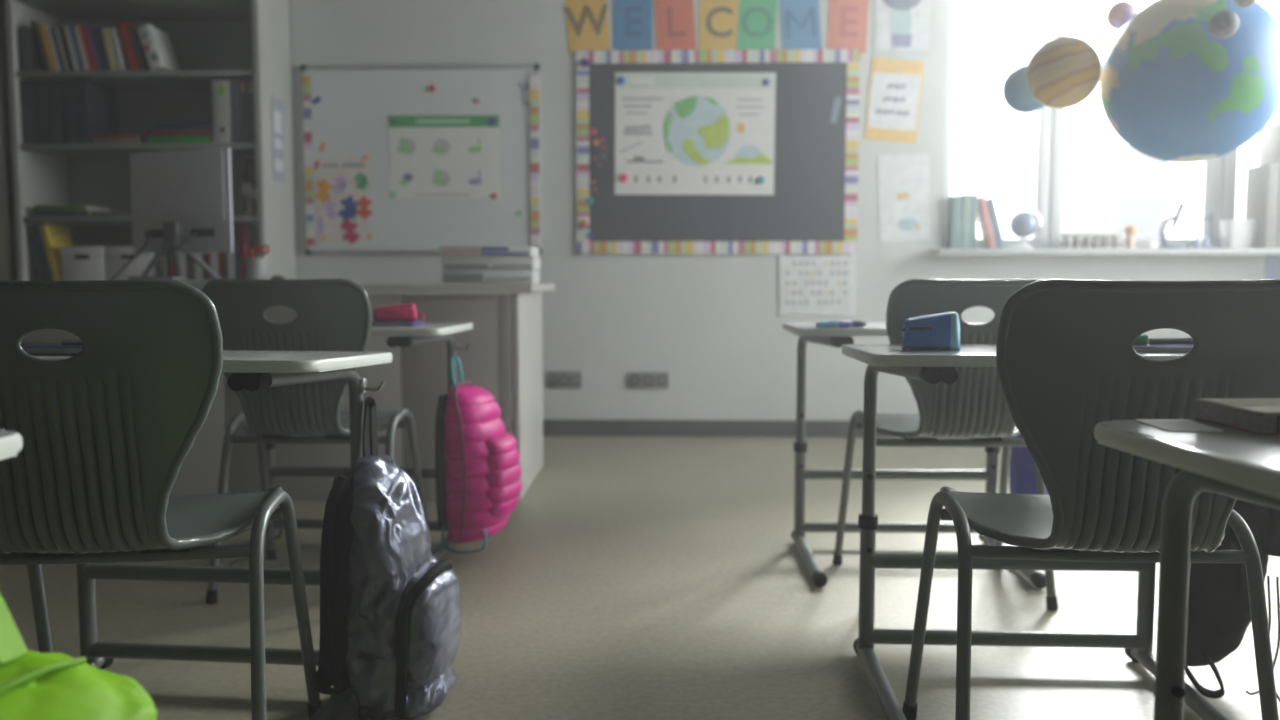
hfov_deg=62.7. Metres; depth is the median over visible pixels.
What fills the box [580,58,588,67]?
magnet
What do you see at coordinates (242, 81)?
ring binder
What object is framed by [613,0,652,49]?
card
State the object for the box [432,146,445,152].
picture
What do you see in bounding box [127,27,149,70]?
book
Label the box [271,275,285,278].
computer mouse
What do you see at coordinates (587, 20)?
card
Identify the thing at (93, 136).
folder
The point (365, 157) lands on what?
magnet
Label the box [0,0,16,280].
wall
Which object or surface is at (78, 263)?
storage box
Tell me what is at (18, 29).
book
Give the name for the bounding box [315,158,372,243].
poster
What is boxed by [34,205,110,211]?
folder
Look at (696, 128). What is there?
picture
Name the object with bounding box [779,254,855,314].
poster
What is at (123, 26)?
book
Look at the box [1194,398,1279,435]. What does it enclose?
book
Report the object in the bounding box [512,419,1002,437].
baseboard
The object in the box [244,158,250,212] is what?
book
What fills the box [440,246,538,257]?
box file
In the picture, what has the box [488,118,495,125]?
magnet
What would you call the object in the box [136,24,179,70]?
book
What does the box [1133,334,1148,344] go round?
pencil sharpener
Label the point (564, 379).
socket
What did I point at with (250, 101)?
ring binder
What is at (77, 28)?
book
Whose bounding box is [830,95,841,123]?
cutout
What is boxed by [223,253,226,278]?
book
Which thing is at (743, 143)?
landscape picture
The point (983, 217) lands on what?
book
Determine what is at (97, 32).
book
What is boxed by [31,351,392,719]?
school desk
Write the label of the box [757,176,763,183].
magnet
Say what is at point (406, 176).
picture
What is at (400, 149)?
picture
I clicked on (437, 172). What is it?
picture
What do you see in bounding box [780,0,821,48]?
card
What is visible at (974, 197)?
book
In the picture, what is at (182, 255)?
book
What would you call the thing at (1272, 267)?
card
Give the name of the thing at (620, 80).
magnet
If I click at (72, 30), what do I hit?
book
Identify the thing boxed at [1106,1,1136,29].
globe
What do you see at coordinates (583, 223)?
magnet
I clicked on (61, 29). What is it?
book
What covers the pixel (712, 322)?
wall
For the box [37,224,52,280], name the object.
folder
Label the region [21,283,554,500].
desk
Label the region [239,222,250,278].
ring binder
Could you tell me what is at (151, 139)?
folder
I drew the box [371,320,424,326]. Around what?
notebook
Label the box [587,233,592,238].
magnet
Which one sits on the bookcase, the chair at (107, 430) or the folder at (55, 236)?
the folder at (55, 236)
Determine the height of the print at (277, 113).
0.110 m
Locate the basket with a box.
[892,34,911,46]
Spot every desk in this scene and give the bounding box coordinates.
[0,429,22,459]
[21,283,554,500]
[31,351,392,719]
[204,321,472,566]
[783,322,1045,588]
[842,344,1229,719]
[1094,419,1279,719]
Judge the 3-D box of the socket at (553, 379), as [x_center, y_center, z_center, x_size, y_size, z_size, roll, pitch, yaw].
[-0.464,0.106,5.634,0.052,0.051,0.004,0,4,1]
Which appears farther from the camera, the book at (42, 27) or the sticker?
the sticker
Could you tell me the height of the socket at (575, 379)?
0.051 m
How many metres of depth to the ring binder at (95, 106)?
5.22 m
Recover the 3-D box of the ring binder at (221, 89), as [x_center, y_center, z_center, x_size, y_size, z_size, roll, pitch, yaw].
[-2.053,-1.230,5.300,0.090,0.305,0.282,0,4,1]
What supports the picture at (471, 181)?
attached to the poster at (432, 156)
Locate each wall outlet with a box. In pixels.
[548,371,581,387]
[628,372,668,387]
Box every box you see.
[59,247,108,280]
[106,246,161,279]
[1145,241,1158,247]
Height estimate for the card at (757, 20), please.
0.364 m
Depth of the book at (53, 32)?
5.16 m
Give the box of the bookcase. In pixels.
[4,0,295,280]
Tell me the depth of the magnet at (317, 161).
5.57 m
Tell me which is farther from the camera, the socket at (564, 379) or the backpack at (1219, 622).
the socket at (564, 379)
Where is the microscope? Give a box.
[1159,203,1185,247]
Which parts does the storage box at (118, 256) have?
lid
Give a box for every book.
[17,28,21,70]
[20,27,42,70]
[30,21,46,70]
[34,23,50,70]
[39,24,56,70]
[46,27,61,70]
[50,27,65,70]
[54,26,68,70]
[58,26,73,70]
[63,25,79,70]
[69,25,84,70]
[74,25,89,70]
[79,25,95,70]
[86,25,101,70]
[92,26,110,70]
[101,28,117,70]
[109,28,130,70]
[118,22,138,70]
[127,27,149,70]
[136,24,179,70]
[161,253,170,276]
[170,255,176,276]
[180,253,186,279]
[186,254,194,279]
[195,253,202,279]
[202,253,206,279]
[206,253,210,279]
[210,252,218,279]
[219,252,226,278]
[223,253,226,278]
[227,251,234,278]
[235,251,239,278]
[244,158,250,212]
[250,158,256,213]
[946,196,961,248]
[959,194,970,248]
[970,194,977,248]
[977,196,996,248]
[986,198,1004,248]
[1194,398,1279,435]
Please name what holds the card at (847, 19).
attached to the wall at (712, 322)
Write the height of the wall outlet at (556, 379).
0.091 m
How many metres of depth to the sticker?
5.51 m
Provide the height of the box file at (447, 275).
0.058 m
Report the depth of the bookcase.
5.38 m
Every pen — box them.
[61,340,82,344]
[816,321,852,327]
[828,321,866,326]
[1148,337,1193,344]
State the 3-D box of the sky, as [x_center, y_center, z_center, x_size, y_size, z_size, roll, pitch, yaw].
[2.142,1.381,6.077,52.000,52.000,52.000,0,4,1]
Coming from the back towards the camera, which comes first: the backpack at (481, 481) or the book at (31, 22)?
the book at (31, 22)
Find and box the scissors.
[255,244,268,257]
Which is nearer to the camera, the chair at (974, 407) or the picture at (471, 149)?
the chair at (974, 407)
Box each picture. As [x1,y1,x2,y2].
[398,147,410,152]
[399,138,406,145]
[399,139,415,154]
[399,180,408,185]
[403,173,412,180]
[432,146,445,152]
[432,178,445,184]
[433,138,449,154]
[434,169,441,176]
[434,170,450,186]
[468,146,481,152]
[468,178,482,184]
[663,95,730,165]
[723,123,771,163]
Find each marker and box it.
[242,245,248,267]
[249,241,254,254]
[250,248,254,257]
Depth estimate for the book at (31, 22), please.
5.16 m
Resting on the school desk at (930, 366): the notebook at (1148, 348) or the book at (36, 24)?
the notebook at (1148, 348)
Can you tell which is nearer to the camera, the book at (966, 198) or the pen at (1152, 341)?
the pen at (1152, 341)
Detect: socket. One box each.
[549,375,557,383]
[560,375,569,383]
[571,375,580,384]
[630,375,639,384]
[644,375,652,384]
[657,376,666,384]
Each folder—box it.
[33,210,98,215]
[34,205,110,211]
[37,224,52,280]
[40,223,72,280]
[90,212,131,215]
[91,134,148,140]
[94,138,148,143]
[148,130,212,136]
[149,136,213,142]
[152,123,212,129]
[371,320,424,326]
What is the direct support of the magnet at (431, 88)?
attached to the whiteboard
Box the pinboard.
[576,49,859,253]
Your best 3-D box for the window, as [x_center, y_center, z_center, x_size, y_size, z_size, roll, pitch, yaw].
[2.641,-1.439,5.456,2.204,1.782,0.325,0,4,1]
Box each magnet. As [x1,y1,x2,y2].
[312,96,320,104]
[314,160,319,168]
[319,142,325,151]
[361,155,368,160]
[428,85,434,91]
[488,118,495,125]
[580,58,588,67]
[580,220,587,227]
[586,197,593,204]
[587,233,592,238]
[590,128,596,134]
[593,139,599,145]
[616,77,624,84]
[619,174,626,181]
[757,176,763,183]
[763,79,769,85]
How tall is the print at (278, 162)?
0.060 m
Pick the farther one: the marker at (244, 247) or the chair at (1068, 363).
the marker at (244, 247)
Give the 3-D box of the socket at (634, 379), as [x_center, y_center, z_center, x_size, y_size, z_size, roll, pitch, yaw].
[-0.028,0.108,5.624,0.052,0.051,0.004,0,4,1]
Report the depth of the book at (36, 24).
5.16 m
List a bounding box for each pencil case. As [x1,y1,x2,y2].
[373,304,424,321]
[901,312,960,349]
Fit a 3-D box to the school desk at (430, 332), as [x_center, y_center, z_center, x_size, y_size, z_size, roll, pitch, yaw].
[-0.898,0.249,3.162,0.717,0.706,0.558,0,4,4]
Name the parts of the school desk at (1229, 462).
leg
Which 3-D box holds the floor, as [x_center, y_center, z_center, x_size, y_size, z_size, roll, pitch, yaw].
[0.276,0.796,1.365,7.610,0.100,9.210,0,4,1]
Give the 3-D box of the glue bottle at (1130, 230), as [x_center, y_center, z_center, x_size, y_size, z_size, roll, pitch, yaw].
[2.567,-0.641,5.497,0.064,0.120,0.064,0,4,1]
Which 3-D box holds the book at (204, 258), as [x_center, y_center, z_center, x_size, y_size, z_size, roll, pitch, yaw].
[-2.164,-0.459,5.323,0.019,0.163,0.200,0,4,1]
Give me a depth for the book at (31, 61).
5.16 m
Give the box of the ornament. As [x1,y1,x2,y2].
[241,182,256,215]
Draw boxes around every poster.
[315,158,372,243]
[389,115,499,197]
[615,73,775,194]
[779,254,855,314]
[874,0,930,49]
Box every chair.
[0,279,321,719]
[201,278,431,603]
[832,278,1057,610]
[902,279,1279,719]
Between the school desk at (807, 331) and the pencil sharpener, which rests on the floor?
the school desk at (807, 331)
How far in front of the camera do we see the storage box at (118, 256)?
5.23 m
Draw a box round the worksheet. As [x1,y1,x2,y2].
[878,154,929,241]
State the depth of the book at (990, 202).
5.48 m
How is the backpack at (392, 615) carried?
hanging from the school desk at (258, 370)
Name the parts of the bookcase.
panel, shelf, shelf, shelf, shelf, panel, panel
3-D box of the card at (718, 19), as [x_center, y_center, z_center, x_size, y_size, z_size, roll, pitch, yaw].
[0.412,-1.779,5.476,0.209,0.354,0.004,1,4,1]
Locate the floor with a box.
[0,436,1279,719]
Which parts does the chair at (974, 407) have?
leg frame, seat mount, seat mount, leg frame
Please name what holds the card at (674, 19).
attached to the wall at (712, 322)
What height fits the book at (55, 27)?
0.221 m
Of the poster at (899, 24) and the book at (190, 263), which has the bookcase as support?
the book at (190, 263)
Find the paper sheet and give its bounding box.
[1136,419,1223,431]
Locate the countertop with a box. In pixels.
[188,283,554,292]
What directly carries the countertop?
on the desk at (514, 345)
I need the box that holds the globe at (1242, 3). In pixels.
[1234,0,1256,6]
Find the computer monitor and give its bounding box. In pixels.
[111,148,233,282]
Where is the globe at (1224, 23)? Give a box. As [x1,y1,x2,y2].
[1209,3,1238,37]
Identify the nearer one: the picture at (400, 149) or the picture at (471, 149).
the picture at (471, 149)
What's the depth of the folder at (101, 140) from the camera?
5.18 m
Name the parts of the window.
sill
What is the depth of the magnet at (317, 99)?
5.54 m
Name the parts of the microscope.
arm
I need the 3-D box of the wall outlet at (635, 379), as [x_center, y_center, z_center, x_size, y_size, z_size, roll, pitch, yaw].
[0.046,0.107,5.627,0.214,0.081,0.014,0,4,1]
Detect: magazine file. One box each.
[1245,164,1279,247]
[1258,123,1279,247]
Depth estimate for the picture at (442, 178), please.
5.56 m
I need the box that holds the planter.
[1219,220,1256,247]
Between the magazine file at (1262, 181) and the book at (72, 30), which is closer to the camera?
the book at (72, 30)
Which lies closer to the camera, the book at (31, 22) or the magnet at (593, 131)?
the book at (31, 22)
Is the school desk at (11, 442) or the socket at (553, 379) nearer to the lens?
the school desk at (11, 442)
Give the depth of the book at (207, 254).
5.22 m
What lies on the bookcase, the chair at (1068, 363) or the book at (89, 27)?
the book at (89, 27)
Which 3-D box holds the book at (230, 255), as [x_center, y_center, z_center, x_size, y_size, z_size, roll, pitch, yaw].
[-2.033,-0.463,5.320,0.036,0.172,0.200,0,4,1]
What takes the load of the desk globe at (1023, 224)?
on the window
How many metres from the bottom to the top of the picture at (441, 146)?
0.086 m
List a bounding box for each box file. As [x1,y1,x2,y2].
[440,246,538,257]
[441,269,539,282]
[442,257,540,268]
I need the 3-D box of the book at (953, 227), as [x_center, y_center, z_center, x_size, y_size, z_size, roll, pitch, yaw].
[1.655,-0.724,5.538,0.046,0.277,0.110,0,4,1]
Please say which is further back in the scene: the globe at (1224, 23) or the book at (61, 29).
the book at (61, 29)
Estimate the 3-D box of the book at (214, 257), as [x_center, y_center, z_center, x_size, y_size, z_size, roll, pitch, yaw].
[-2.114,-0.460,5.322,0.038,0.166,0.200,0,4,1]
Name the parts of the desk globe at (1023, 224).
meridian arm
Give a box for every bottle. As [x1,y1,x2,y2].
[1124,226,1136,248]
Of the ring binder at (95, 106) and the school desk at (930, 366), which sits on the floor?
the school desk at (930, 366)
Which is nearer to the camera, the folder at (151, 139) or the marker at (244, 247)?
the marker at (244, 247)
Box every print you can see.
[142,32,157,60]
[274,110,281,133]
[274,138,282,149]
[275,159,282,172]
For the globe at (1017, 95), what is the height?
1.496 m
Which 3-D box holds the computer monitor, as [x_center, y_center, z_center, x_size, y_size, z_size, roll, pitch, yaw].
[-1.894,-0.584,4.282,0.540,0.538,0.274,2,5,20]
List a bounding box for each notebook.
[21,342,82,354]
[1133,344,1193,352]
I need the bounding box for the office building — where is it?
[1061,146,1170,238]
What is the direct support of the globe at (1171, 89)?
hanging from the ceiling
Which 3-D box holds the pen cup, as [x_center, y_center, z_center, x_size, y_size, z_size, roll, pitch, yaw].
[-1.519,-0.354,4.172,0.084,0.100,0.084,0,4,1]
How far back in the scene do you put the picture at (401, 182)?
5.57 m
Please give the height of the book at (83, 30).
0.224 m
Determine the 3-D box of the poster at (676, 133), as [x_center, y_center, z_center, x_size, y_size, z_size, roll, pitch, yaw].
[0.287,-1.187,5.512,0.839,0.632,0.005,0,4,1]
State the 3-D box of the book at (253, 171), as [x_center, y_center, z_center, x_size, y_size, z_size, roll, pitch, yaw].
[-1.950,-0.879,5.406,0.024,0.300,0.200,0,4,1]
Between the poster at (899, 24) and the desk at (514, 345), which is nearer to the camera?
the desk at (514, 345)
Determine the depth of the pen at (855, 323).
3.02 m
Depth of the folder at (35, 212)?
5.22 m
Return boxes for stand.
[1186,213,1217,247]
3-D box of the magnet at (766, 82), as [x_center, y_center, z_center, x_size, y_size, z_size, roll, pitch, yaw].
[0.658,-1.448,5.477,0.036,0.036,0.011,0,4,1]
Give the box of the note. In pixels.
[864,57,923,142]
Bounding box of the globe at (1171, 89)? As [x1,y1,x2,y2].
[1099,0,1279,162]
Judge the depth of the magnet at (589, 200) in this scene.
5.54 m
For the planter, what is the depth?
5.44 m
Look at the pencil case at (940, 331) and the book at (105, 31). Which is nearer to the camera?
the pencil case at (940, 331)
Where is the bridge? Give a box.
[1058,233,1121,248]
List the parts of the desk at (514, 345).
panel, panel, panel, panel, panel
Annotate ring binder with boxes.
[19,80,34,143]
[27,223,50,280]
[73,80,117,143]
[212,80,232,142]
[231,79,240,142]
[239,78,247,142]
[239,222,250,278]
[247,79,254,142]
[249,223,257,257]
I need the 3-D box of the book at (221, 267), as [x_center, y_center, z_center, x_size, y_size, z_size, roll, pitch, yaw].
[-2.082,-0.465,5.321,0.019,0.176,0.200,0,4,1]
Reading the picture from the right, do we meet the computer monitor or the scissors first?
the scissors
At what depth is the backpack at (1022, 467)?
3.09 m
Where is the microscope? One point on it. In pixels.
(1175, 218)
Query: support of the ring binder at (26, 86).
on the bookcase
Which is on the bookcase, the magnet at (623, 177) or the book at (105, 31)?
the book at (105, 31)
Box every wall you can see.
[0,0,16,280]
[289,0,1265,419]
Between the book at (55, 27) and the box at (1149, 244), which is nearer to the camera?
the book at (55, 27)
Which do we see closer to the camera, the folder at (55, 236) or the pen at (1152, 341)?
the pen at (1152, 341)
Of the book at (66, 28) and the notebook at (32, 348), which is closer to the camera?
the notebook at (32, 348)
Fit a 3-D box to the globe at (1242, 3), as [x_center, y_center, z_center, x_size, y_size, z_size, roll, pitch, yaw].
[1.724,-1.669,2.939,0.065,1.330,0.065,0,4,1]
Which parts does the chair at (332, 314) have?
leg frame, seat mount, seat mount, leg frame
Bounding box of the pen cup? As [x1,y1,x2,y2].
[246,258,268,278]
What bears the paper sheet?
on the school desk at (1229, 462)
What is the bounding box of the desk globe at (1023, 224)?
[1009,207,1041,248]
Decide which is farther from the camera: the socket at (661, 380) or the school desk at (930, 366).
the socket at (661, 380)
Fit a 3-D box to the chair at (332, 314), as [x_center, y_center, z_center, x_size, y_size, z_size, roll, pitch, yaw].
[-0.884,0.202,2.884,0.505,0.849,0.552,0,4,1]
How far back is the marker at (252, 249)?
4.14 m
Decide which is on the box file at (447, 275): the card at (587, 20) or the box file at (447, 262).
the box file at (447, 262)
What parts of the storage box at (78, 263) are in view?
lid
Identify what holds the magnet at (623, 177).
attached to the poster at (676, 133)
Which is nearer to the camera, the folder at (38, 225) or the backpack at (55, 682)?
the backpack at (55, 682)
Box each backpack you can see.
[0,593,166,719]
[315,397,463,719]
[435,355,522,553]
[1010,434,1048,493]
[1185,499,1279,701]
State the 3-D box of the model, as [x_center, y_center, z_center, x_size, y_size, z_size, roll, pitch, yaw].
[1.452,-1.623,3.551,0.240,1.518,0.240,0,4,1]
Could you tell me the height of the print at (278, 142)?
0.050 m
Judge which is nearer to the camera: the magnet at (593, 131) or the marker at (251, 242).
the marker at (251, 242)
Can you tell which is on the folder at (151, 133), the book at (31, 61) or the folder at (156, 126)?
the folder at (156, 126)
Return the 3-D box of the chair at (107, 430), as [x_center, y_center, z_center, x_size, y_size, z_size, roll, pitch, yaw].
[-0.834,0.293,1.714,0.505,0.849,0.552,-1,5,-7]
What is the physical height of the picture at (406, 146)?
0.086 m
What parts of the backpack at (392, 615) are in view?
panel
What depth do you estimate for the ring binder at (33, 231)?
5.24 m
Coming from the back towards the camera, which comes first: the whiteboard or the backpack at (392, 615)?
the whiteboard
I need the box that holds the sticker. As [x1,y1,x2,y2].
[518,83,529,104]
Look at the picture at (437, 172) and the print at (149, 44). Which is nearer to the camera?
the print at (149, 44)
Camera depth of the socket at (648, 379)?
5.62 m
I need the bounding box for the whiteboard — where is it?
[300,63,541,254]
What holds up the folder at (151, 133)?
on the folder at (151, 139)
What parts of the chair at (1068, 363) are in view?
leg frame, seat mount, seat mount, leg frame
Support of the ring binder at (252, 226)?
on the bookcase
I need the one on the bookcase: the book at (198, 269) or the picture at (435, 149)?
the book at (198, 269)
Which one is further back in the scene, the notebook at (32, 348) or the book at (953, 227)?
the book at (953, 227)
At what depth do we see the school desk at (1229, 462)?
1.08 m
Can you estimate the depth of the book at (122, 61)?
5.16 m
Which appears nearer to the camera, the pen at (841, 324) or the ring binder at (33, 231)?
the pen at (841, 324)
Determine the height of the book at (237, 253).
0.173 m
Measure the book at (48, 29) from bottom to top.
0.217 m
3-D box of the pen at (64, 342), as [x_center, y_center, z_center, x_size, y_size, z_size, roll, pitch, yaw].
[-1.044,-0.034,2.011,0.120,0.011,0.011,0,4,-4]
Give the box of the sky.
[950,0,1279,238]
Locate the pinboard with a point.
(812, 208)
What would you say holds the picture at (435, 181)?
attached to the poster at (432, 156)
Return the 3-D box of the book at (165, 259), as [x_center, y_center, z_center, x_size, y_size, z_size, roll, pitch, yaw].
[-2.369,-0.462,5.328,0.024,0.168,0.200,0,4,1]
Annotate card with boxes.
[564,0,609,53]
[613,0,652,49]
[654,0,695,49]
[698,0,739,49]
[736,0,777,49]
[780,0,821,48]
[826,0,868,53]
[1265,255,1279,278]
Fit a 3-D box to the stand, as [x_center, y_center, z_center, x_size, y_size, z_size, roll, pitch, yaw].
[2.930,-0.675,5.486,0.151,0.190,0.070,0,4,1]
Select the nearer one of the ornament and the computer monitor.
the computer monitor
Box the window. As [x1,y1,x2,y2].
[931,0,1279,255]
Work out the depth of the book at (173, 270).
5.23 m
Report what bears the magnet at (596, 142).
attached to the pinboard
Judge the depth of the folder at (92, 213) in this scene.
5.21 m
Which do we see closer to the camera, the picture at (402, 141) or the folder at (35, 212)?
the folder at (35, 212)
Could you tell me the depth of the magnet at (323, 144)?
5.56 m

